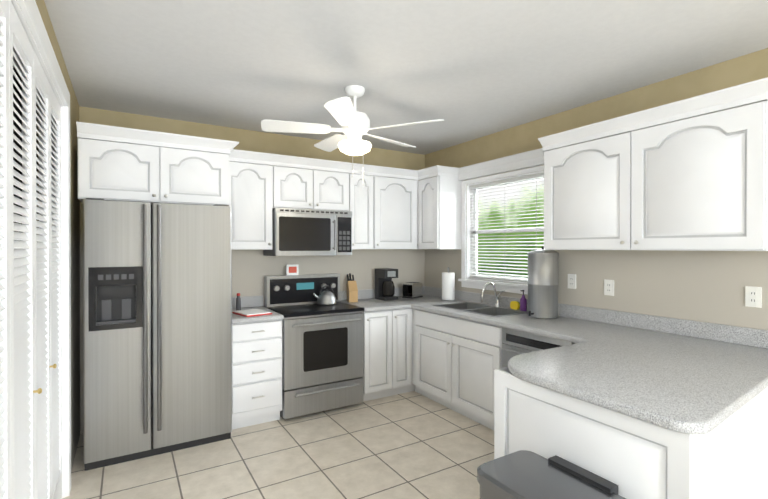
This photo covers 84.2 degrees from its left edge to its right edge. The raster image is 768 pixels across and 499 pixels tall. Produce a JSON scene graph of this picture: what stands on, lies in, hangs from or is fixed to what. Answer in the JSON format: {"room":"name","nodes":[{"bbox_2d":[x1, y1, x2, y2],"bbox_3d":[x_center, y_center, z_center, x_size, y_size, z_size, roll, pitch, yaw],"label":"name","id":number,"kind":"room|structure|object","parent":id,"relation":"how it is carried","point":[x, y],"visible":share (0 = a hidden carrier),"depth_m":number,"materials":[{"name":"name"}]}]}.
{"room":"kitchen","nodes":[
{"label":"kitchen","id":0,"kind":"room"},
{"bbox_2d":[13,0,79,469],"bbox_3d":[-0.272,0.181,-0.301,0.150,2.580,8.430,0,0,-31],"label":"wall","id":1,"kind":"structure","parent":0,"point":[75,293],"depth_m":2.92,"materials":[{"name":"paint"}]},
{"bbox_2d":[0,0,61,498],"bbox_3d":[-1.446,0.312,1.759,0.058,2.276,1.704,0,0,-31],"label":"bifold doors","id":2,"kind":"structure","parent":1,"relation":"in","point":[30,374],"depth_m":1.71,"materials":[{"name":"white wood"}]},
{"bbox_2d":[11,0,70,497],"bbox_3d":[-1.475,0.262,1.741,0.137,2.400,1.920,0,0,-31],"label":"door frame","id":3,"kind":"structure","parent":1,"relation":"attached to","point":[29,15],"depth_m":2.49,"materials":[{"name":"white wood"}]},
{"bbox_2d":[79,106,424,433],"bbox_3d":[-0.984,0.161,4.266,3.605,2.580,0.120,0,0,-31],"label":"wall","id":4,"kind":"structure","parent":0,"point":[251,269],"depth_m":4.18,"materials":[{"name":"paint"}]},
{"bbox_2d":[76,121,171,204],"bbox_3d":[-1.967,-0.593,3.237,0.548,0.496,0.610,0,0,-31],"label":"upper cabinet","id":5,"kind":"object","parent":4,"relation":"attached to","point":[139,170],"depth_m":2.97,"materials":[{"name":"white wood"}]},
{"bbox_2d":[172,133,231,208],"bbox_3d":[-1.604,-0.594,3.457,0.549,0.496,0.610,0,0,-31],"label":"upper cabinet","id":6,"kind":"object","parent":4,"relation":"attached to","point":[200,176],"depth_m":3.23,"materials":[{"name":"white wood"}]},
{"bbox_2d":[231,149,275,249],"bbox_3d":[-1.258,-0.421,3.831,0.427,0.844,0.330,0,0,-31],"label":"upper cabinet","id":7,"kind":"object","parent":4,"relation":"attached to","point":[253,183],"depth_m":3.71,"materials":[{"name":"white wood"}]},
{"bbox_2d":[276,154,319,209],"bbox_3d":[-0.886,-0.610,4.056,0.442,0.468,0.330,0,0,-31],"label":"upper cabinet","id":8,"kind":"object","parent":4,"relation":"attached to","point":[296,188],"depth_m":3.92,"materials":[{"name":"white wood"}]},
{"bbox_2d":[263,208,351,255],"bbox_3d":[-0.720,-0.157,4.089,0.754,0.427,0.445,0,0,-31],"label":"over-the-range microwave","id":9,"kind":"object","parent":8,"relation":"attached to","point":[303,232],"visible":1,"depth_m":3.92,"materials":[{"name":"grey metal"}]},
{"bbox_2d":[320,159,351,210],"bbox_3d":[-0.614,-0.611,4.220,0.442,0.468,0.330,0,0,-31],"label":"upper cabinet","id":10,"kind":"object","parent":4,"relation":"attached to","point":[335,176],"depth_m":4.12,"materials":[{"name":"white wood"}]},
{"bbox_2d":[351,163,383,248],"bbox_3d":[-0.275,-0.424,4.427,0.352,0.844,0.330,0,0,-31],"label":"upper cabinet","id":11,"kind":"object","parent":4,"relation":"attached to","point":[367,215],"depth_m":4.31,"materials":[{"name":"white wood"}]},
{"bbox_2d":[384,167,411,248],"bbox_3d":[0.020,-0.425,4.605,0.592,0.844,0.330,0,0,-31],"label":"upper cabinet","id":12,"kind":"object","parent":4,"relation":"attached to","point":[397,192],"depth_m":4.49,"materials":[{"name":"white wood"}]},
{"bbox_2d":[62,391,493,498],"bbox_3d":[1.232,1.507,0.615,3.605,0.080,8.670,0,0,-31],"label":"floor","id":13,"kind":"structure","parent":0,"point":[411,445],"depth_m":2.91,"materials":[{"name":"tile"}]},
{"bbox_2d":[83,198,231,470],"bbox_3d":[-1.723,0.557,3.277,0.935,1.797,0.748,0,0,-31],"label":"fridge","id":14,"kind":"object","parent":13,"relation":"on","point":[157,328],"visible":1,"depth_m":2.98,"materials":[{"name":"grey metal"}]},
{"bbox_2d":[232,320,281,429],"bbox_3d":[-1.184,1.019,3.713,0.422,0.868,0.619,0,0,-31],"label":"base cabinet","id":15,"kind":"object","parent":13,"relation":"on","point":[256,346],"depth_m":3.45,"materials":[{"name":"white wood"}]},
{"bbox_2d":[232,306,283,323],"bbox_3d":[-1.177,0.564,3.700,0.422,0.040,0.643,0,0,-31],"label":"countertop","id":16,"kind":"structure","parent":15,"relation":"on","point":[236,319],"depth_m":3.47,"materials":[{"name":"grey stone"}]},
{"bbox_2d":[236,293,240,309],"bbox_3d":[-1.303,0.466,3.805,0.044,0.152,0.044,0,0,-31],"label":"bottle","id":17,"kind":"object","parent":16,"relation":"on","point":[238,302],"visible":1,"depth_m":3.79,"materials":[{"name":"grey"}]},
{"bbox_2d":[232,296,262,307],"bbox_3d":[-1.339,0.492,3.967,0.422,0.099,0.019,0,0,-31],"label":"backsplash","id":18,"kind":"structure","parent":16,"relation":"on","point":[248,301],"depth_m":4.00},
{"bbox_2d":[232,309,271,316],"bbox_3d":[-1.115,0.533,3.592,0.220,0.020,0.280,0,0,-43],"label":"book","id":19,"kind":"object","parent":16,"relation":"on","point":[251,312],"visible":1,"depth_m":3.53,"materials":[{"name":"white paper"}]},
{"bbox_2d":[264,273,363,419],"bbox_3d":[-0.651,0.852,3.980,0.756,1.200,0.659,0,0,-31],"label":"stove","id":20,"kind":"object","parent":13,"relation":"on","point":[322,357],"visible":0.88,"depth_m":3.78,"materials":[{"name":"grey metal"}]},
{"bbox_2d":[286,264,298,274],"bbox_3d":[-0.892,0.199,4.143,0.120,0.104,0.016,0,0,-31],"label":"sign","id":21,"kind":"object","parent":20,"relation":"on","point":[292,269],"visible":1,"depth_m":4.14,"materials":[{"name":"white paper"}]},
{"bbox_2d":[313,285,335,304],"bbox_3d":[-0.583,0.445,4.167,0.237,0.186,0.190,0,0,-31],"label":"kettle","id":22,"kind":"object","parent":20,"relation":"on","point":[326,297],"visible":1,"depth_m":4.12,"materials":[{"name":"silver metal"}]},
{"bbox_2d":[362,309,399,401],"bbox_3d":[-0.193,1.016,4.313,0.362,0.868,0.621,0,0,-31],"label":"base cabinet","id":23,"kind":"object","parent":13,"relation":"on","point":[381,329],"depth_m":4.06,"materials":[{"name":"white wood"}]},
{"bbox_2d":[340,298,407,311],"bbox_3d":[-0.129,0.561,4.330,0.492,0.040,0.655,0,0,-31],"label":"countertop","id":24,"kind":"structure","parent":23,"relation":"on","point":[372,304],"depth_m":4.19,"materials":[{"name":"grey stone"}]},
{"bbox_2d":[346,273,357,302],"bbox_3d":[-0.337,0.396,4.429,0.090,0.288,0.189,0,0,-16],"label":"knife block","id":25,"kind":"object","parent":24,"relation":"on","point":[352,290],"visible":1,"depth_m":4.36,"materials":[{"name":"brown wood"}]},
{"bbox_2d":[340,286,423,300],"bbox_3d":[-0.023,0.489,4.764,1.122,0.099,0.019,0,0,-31],"label":"backsplash","id":26,"kind":"structure","parent":24,"relation":"on","point":[368,293],"depth_m":4.66,"materials":[{"name":"grey stone"}]},
{"bbox_2d":[375,268,397,300],"bbox_3d":[0.027,0.374,4.601,0.170,0.330,0.215,0,0,-31],"label":"coffee maker","id":27,"kind":"object","parent":24,"relation":"on","point":[384,287],"visible":1,"depth_m":4.54,"materials":[{"name":"black plastic"}]},
{"bbox_2d":[400,308,407,393],"bbox_3d":[-0.006,1.016,4.426,0.274,0.868,0.621,0,0,-31],"label":"base cabinet","id":28,"kind":"object","parent":13,"relation":"on","point":[403,312],"depth_m":4.19,"materials":[{"name":"white wood"}]},
{"bbox_2d":[408,308,501,426],"bbox_3d":[0.804,1.018,3.912,0.672,0.868,1.242,0,0,-31],"label":"base cabinet","id":29,"kind":"object","parent":13,"relation":"on","point":[453,363],"depth_m":3.70,"materials":[{"name":"white wood"}]},
{"bbox_2d":[398,295,767,370],"bbox_3d":[1.086,0.565,3.418,0.702,0.040,3.472,0,0,-31],"label":"countertop","id":30,"kind":"structure","parent":29,"relation":"on","point":[561,327],"depth_m":2.77,"materials":[{"name":"grey stone"}]},
{"bbox_2d":[402,282,422,298],"bbox_3d":[0.326,0.454,4.794,0.140,0.167,0.223,0,0,39],"label":"toaster","id":31,"kind":"object","parent":30,"relation":"on","point":[411,290],"visible":1,"depth_m":4.72,"materials":[{"name":"silver metal"}]},
{"bbox_2d":[441,267,454,300],"bbox_3d":[0.679,0.363,4.490,0.150,0.352,0.150,0,0,-31],"label":"paper towel","id":32,"kind":"object","parent":30,"relation":"on","point":[448,285],"visible":1,"depth_m":4.43,"materials":[{"name":"white paper"}]},
{"bbox_2d":[433,302,527,316],"bbox_3d":[0.867,0.625,3.881,0.446,0.175,0.806,0,0,-31],"label":"sink basin","id":33,"kind":"object","parent":30,"relation":"in","point":[486,310],"visible":0.27,"depth_m":3.94,"materials":[{"name":"silver metal"}]},
{"bbox_2d":[481,282,504,306],"bbox_3d":[1.007,0.422,3.929,0.245,0.240,0.122,0,0,-31],"label":"faucet","id":34,"kind":"object","parent":30,"relation":"on","point":[497,300],"visible":0.98,"depth_m":3.97,"materials":[{"name":"silver metal"}]},
{"bbox_2d":[510,301,519,309],"bbox_3d":[1.183,0.504,3.838,0.030,0.075,0.090,0,0,-31],"label":"sponge","id":35,"kind":"object","parent":30,"relation":"on","point":[514,305],"visible":0.96,"depth_m":3.82,"materials":[{"name":"yellow"}]},
{"bbox_2d":[520,290,526,310],"bbox_3d":[1.227,0.450,3.747,0.058,0.185,0.055,0,0,-31],"label":"soap bottle","id":36,"kind":"object","parent":30,"relation":"on","point":[523,303],"visible":0.98,"depth_m":3.73,"materials":[{"name":"purple plastic"}]},
{"bbox_2d":[527,247,558,318],"bbox_3d":[1.263,0.260,3.418,0.279,0.568,0.238,0,0,-31],"label":"water filter","id":37,"kind":"object","parent":30,"relation":"on","point":[542,283],"visible":0.94,"depth_m":3.33,"materials":[{"name":"silver metal"}]},
{"bbox_2d":[424,286,767,348],"bbox_3d":[1.335,0.493,3.663,0.019,0.099,3.311,0,0,-31],"label":"backsplash","id":38,"kind":"structure","parent":30,"relation":"on","point":[734,334],"depth_m":2.87,"materials":[{"name":"grey stone"}]},
{"bbox_2d":[502,327,574,367],"bbox_3d":[1.274,1.023,3.114,0.630,0.867,0.598,0,0,-31],"label":"dishwasher","id":39,"kind":"object","parent":13,"relation":"on","point":[515,342],"visible":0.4,"depth_m":3.05,"materials":[{"name":"grey metal"}]},
{"bbox_2d":[477,450,625,498],"bbox_3d":[0.615,1.155,1.544,0.375,0.615,0.540,0,0,-31],"label":"trash bin","id":40,"kind":"object","parent":13,"relation":"on","point":[523,474],"visible":1,"depth_m":1.60,"materials":[{"name":"grey plastic"}]},
{"bbox_2d":[488,364,767,498],"bbox_3d":[1.406,1.026,2.121,1.499,0.868,0.850,0,0,-31],"label":"base cabinet","id":41,"kind":"object","parent":13,"relation":"on","point":[645,460],"depth_m":1.66,"materials":[{"name":"white wood"}]},
{"bbox_2d":[508,335,767,434],"bbox_3d":[1.102,0.571,1.942,0.862,0.040,0.930,0,0,-31],"label":"countertop","id":42,"kind":"structure","parent":41,"relation":"on","point":[683,384],"depth_m":1.79,"materials":[{"name":"grey stone"}]},
{"bbox_2d":[44,0,767,154],"bbox_3d":[1.232,-1.153,0.604,3.605,0.080,8.670,0,0,-31],"label":"ceiling","id":43,"kind":"structure","parent":0,"point":[466,70],"depth_m":2.46,"materials":[{"name":"paint"}]},
{"bbox_2d":[261,85,443,185],"bbox_3d":[-0.224,-0.782,3.008,1.223,0.678,1.173,0,0,-31],"label":"fan light","id":44,"kind":"object","parent":43,"relation":"hanging from","point":[352,122],"visible":1,"depth_m":2.89,"materials":[{"name":"white"}]},
{"bbox_2d":[425,48,767,329],"bbox_3d":[2.722,0.173,1.512,0.120,2.580,8.430,0,0,-31],"label":"wall","id":45,"kind":"structure","parent":0,"point":[705,286],"depth_m":2.91,"materials":[{"name":"paint"}]},
{"bbox_2d":[420,165,463,248],"bbox_3d":[0.600,-0.424,4.574,0.329,0.844,0.352,0,0,-31],"label":"upper cabinet","id":46,"kind":"object","parent":45,"relation":"attached to","point":[440,186],"depth_m":4.43,"materials":[{"name":"white wood"}]},
{"bbox_2d":[458,165,543,294],"bbox_3d":[1.154,-0.160,4.051,0.170,1.115,1.150,0,0,-31],"label":"window","id":47,"kind":"structure","parent":45,"relation":"in","point":[479,283],"depth_m":4.41,"materials":[{"name":"white wood"}]},
{"bbox_2d":[469,173,543,281],"bbox_3d":[1.162,-0.184,4.056,0.036,0.961,0.968,0,0,-31],"label":"window blinds","id":48,"kind":"object","parent":47,"relation":"attached to","point":[527,177],"visible":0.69,"depth_m":4.04,"materials":[{"name":"grey plastic"}]},
{"bbox_2d":[568,274,575,288],"bbox_3d":[1.502,0.255,3.401,0.008,0.116,0.072,0,0,-31],"label":"electrical outlet","id":49,"kind":"object","parent":45,"relation":"attached to","point":[571,281],"visible":1,"depth_m":3.39,"materials":[{"name":"white plastic"}]},
{"bbox_2d":[540,118,615,249],"bbox_3d":[1.544,-0.418,3.017,0.329,0.844,0.730,0,0,-31],"label":"upper cabinet","id":50,"kind":"object","parent":45,"relation":"attached to","point":[580,174],"depth_m":2.97,"materials":[{"name":"white wood"}]},
{"bbox_2d":[604,279,613,295],"bbox_3d":[1.661,0.281,3.138,0.008,0.116,0.072,0,0,-31],"label":"electrical outlet","id":51,"kind":"object","parent":45,"relation":"attached to","point":[609,287],"visible":1,"depth_m":3.13,"materials":[{"name":"white plastic"}]},
{"bbox_2d":[616,77,767,250],"bbox_3d":[1.849,-0.416,2.512,0.329,0.844,0.730,0,0,-31],"label":"upper cabinet","id":52,"kind":"object","parent":45,"relation":"attached to","point":[696,181],"depth_m":2.37,"materials":[{"name":"white wood"}]},
{"bbox_2d":[745,286,761,307],"bbox_3d":[2.099,0.269,2.416,0.008,0.116,0.072,0,0,-31],"label":"electrical outlet","id":53,"kind":"object","parent":45,"relation":"attached to","point":[753,296],"visible":1,"depth_m":2.41,"materials":[{"name":"white plastic"}]},
{"label":"outside","id":54,"kind":"structure","parent":0,"visible":0},
{"bbox_2d":[478,179,543,277],"bbox_3d":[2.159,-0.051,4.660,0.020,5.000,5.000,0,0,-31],"label":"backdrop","id":55,"kind":"structure","parent":54,"point":[489,200],"depth_m":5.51,"materials":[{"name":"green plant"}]}
]}

